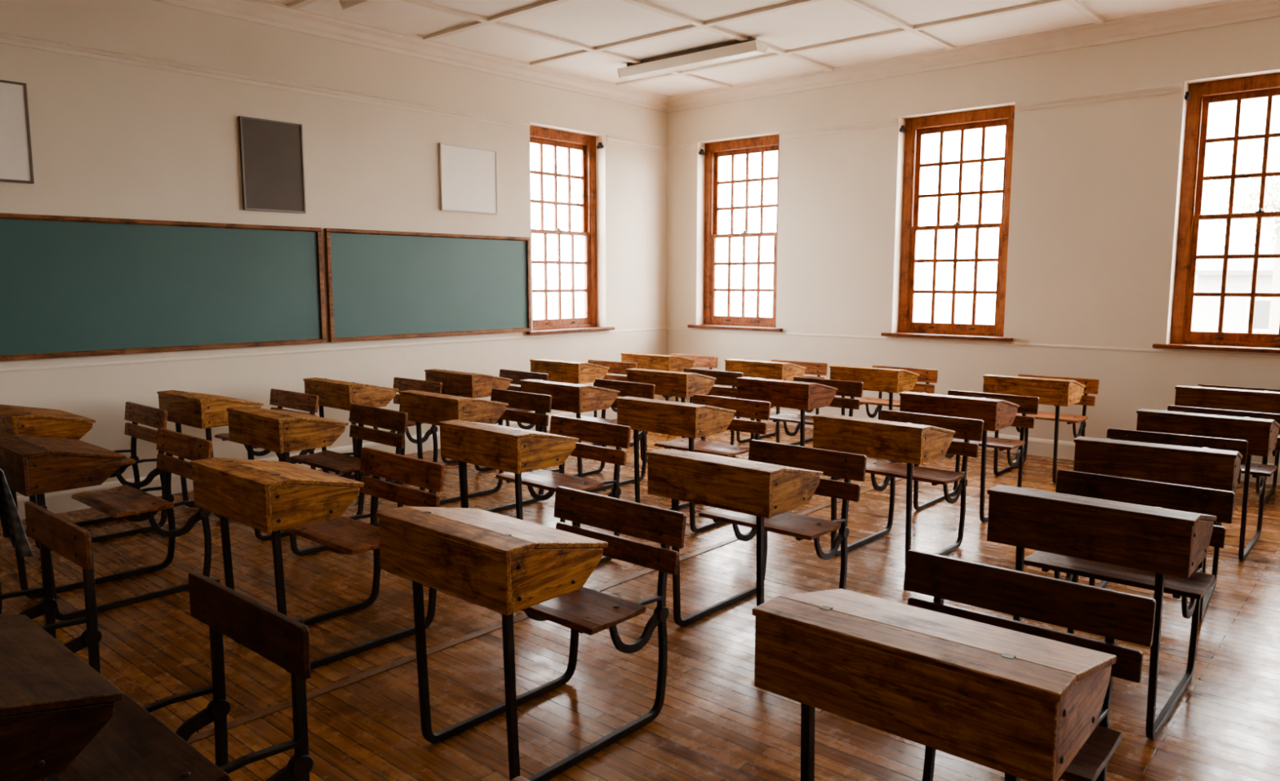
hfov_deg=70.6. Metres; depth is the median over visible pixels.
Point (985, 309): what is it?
ground
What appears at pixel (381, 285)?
chalkboard
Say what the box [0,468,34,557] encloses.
cloth
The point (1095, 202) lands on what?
wall
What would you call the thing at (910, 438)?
school desk
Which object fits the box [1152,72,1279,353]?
window
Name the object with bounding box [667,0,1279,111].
trim
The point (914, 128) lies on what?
window
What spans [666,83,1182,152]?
trim
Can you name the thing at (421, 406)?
school desk
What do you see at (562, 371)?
school desk
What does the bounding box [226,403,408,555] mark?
school desk
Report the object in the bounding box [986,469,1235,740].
school desk
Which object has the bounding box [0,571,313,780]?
school desk
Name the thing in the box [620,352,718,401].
school desk
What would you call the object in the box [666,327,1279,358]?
trim
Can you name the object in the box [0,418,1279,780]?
floor
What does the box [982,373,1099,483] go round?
school desk
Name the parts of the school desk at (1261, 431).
frame, seat, panel, lid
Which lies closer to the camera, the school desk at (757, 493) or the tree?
the school desk at (757, 493)
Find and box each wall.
[0,0,666,496]
[666,16,1279,464]
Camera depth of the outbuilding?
30.32 m
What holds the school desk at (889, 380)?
on the floor
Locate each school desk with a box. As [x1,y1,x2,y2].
[0,401,167,551]
[0,427,212,620]
[0,501,102,674]
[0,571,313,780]
[0,579,2,615]
[156,388,318,518]
[190,447,444,673]
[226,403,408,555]
[302,377,442,487]
[375,486,686,780]
[398,388,551,512]
[424,368,548,471]
[438,415,631,564]
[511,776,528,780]
[519,378,655,493]
[529,359,636,445]
[616,394,770,533]
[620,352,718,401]
[626,368,742,462]
[645,440,866,626]
[724,359,827,445]
[736,376,863,479]
[751,549,1155,780]
[812,409,983,562]
[829,364,937,462]
[899,390,1039,522]
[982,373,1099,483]
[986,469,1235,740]
[1073,428,1248,622]
[1136,405,1279,560]
[1174,384,1279,506]
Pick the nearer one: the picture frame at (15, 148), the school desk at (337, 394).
the picture frame at (15, 148)
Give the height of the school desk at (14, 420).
0.781 m
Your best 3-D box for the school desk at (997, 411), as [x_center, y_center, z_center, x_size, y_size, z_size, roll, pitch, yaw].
[2.157,0.390,5.926,0.620,0.781,0.810,6,9,41]
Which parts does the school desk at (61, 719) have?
panel, lid, seat, frame, frame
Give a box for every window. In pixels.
[526,125,614,334]
[687,134,782,331]
[880,105,1014,342]
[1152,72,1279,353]
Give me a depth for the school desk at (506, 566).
2.79 m
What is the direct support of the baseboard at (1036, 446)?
attached to the wall at (1095, 202)
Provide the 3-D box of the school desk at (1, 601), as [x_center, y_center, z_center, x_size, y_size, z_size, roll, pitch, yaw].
[-3.066,0.677,3.591,0.620,0.781,0.810,6,9,41]
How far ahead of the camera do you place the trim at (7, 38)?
6.57 m
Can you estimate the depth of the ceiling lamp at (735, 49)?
7.80 m
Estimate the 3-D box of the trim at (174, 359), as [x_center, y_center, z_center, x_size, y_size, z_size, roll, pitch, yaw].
[-2.855,-0.272,6.770,0.008,0.024,9.600,6,9,41]
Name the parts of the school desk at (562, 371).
frame, panel, frame, lid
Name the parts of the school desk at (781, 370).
frame, panel, lid, frame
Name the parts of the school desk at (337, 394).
lid, frame, panel, seat, frame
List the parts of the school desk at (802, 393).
frame, seat, panel, frame, lid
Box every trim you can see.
[0,31,667,152]
[0,327,666,372]
[153,0,669,111]
[186,466,931,744]
[287,0,1075,86]
[401,0,1105,88]
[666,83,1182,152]
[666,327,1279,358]
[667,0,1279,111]
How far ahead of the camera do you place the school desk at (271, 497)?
3.58 m
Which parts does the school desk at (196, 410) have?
lid, frame, panel, seat, frame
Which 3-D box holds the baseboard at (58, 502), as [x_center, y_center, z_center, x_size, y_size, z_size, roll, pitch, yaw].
[-2.851,0.592,6.872,0.020,0.150,9.600,6,9,41]
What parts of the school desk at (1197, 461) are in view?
frame, lid, frame, seat, panel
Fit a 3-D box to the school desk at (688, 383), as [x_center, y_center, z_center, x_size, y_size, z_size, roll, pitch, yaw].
[0.382,0.199,7.481,0.620,0.781,0.810,6,9,40]
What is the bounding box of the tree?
[1202,120,1279,333]
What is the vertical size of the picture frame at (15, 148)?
0.600 m
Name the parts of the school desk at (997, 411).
frame, seat, frame, panel, lid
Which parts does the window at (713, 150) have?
sill, sash, sash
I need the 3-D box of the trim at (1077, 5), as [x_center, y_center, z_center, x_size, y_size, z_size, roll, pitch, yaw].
[0.902,-2.362,3.085,8.264,0.024,9.430,6,9,41]
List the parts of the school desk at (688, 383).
frame, panel, lid, frame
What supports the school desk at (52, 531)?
on the floor
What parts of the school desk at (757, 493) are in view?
frame, lid, seat, panel, frame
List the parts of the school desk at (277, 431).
lid, frame, panel, seat, frame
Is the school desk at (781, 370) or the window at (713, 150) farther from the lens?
the window at (713, 150)
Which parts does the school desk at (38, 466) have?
lid, panel, frame, seat, frame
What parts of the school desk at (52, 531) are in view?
frame, frame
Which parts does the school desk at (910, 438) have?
frame, lid, seat, frame, panel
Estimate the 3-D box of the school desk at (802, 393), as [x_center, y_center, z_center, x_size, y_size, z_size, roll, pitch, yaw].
[1.210,0.282,6.801,0.620,0.781,0.810,6,9,42]
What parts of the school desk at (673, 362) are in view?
panel, lid, frame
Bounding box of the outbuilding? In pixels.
[1192,251,1274,333]
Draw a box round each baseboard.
[0,397,665,523]
[668,397,1279,485]
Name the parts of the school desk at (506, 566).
frame, lid, panel, seat, frame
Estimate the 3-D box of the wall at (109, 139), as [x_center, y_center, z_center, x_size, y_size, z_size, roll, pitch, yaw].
[-2.871,-1.085,6.865,0.270,3.480,9.870,6,9,41]
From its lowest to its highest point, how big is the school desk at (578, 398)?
0.781 m
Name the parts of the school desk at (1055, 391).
frame, seat, frame, panel, lid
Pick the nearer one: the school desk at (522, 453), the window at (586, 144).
the school desk at (522, 453)
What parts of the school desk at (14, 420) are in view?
lid, panel, frame, frame, seat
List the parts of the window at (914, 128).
sill, sash, sash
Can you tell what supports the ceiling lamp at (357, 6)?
attached to the ceiling
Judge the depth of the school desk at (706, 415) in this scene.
5.47 m
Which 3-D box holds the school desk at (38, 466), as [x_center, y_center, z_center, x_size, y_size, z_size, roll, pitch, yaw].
[-2.532,0.589,4.301,0.620,0.781,0.810,6,9,41]
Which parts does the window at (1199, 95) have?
sill, sash, sash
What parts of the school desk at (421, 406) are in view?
frame, lid, panel, frame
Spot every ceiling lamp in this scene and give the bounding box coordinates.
[338,0,395,13]
[617,36,767,79]
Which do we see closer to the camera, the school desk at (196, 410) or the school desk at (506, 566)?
the school desk at (506, 566)
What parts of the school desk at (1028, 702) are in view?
frame, lid, frame, panel, seat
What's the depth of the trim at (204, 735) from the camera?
3.59 m
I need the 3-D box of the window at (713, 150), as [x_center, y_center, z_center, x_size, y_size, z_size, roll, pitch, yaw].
[1.078,-1.669,9.677,1.210,2.015,0.290,6,9,41]
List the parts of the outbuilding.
pane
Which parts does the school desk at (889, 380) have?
frame, seat, panel, frame, lid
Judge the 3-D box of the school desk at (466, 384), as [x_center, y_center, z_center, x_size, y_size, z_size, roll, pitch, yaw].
[-1.233,0.208,7.406,0.620,0.781,0.810,6,9,42]
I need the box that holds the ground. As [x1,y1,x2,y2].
[532,296,1195,331]
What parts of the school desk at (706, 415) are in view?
frame, lid, seat, panel, frame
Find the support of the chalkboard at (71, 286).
attached to the wall at (109, 139)
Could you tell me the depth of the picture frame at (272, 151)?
6.71 m
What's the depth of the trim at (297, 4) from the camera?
7.11 m
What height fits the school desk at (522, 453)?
0.781 m
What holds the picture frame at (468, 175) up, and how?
attached to the wall at (109, 139)
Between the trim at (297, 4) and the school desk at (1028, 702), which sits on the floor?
the school desk at (1028, 702)
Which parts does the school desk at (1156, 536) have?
frame, lid, seat, frame, panel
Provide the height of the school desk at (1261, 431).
0.781 m
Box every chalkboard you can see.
[0,213,326,361]
[324,227,531,342]
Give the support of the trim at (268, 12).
attached to the wall at (109, 139)
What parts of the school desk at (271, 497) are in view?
lid, frame, panel, seat, frame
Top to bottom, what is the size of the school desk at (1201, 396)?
0.781 m
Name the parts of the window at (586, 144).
sash, sash, sill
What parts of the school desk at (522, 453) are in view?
frame, lid, panel, seat, frame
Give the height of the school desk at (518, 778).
0.781 m
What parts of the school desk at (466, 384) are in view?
frame, panel, lid, seat, frame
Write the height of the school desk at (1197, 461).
0.781 m
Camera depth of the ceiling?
7.12 m
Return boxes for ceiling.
[271,0,1223,95]
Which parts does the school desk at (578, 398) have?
frame, lid, seat, panel, frame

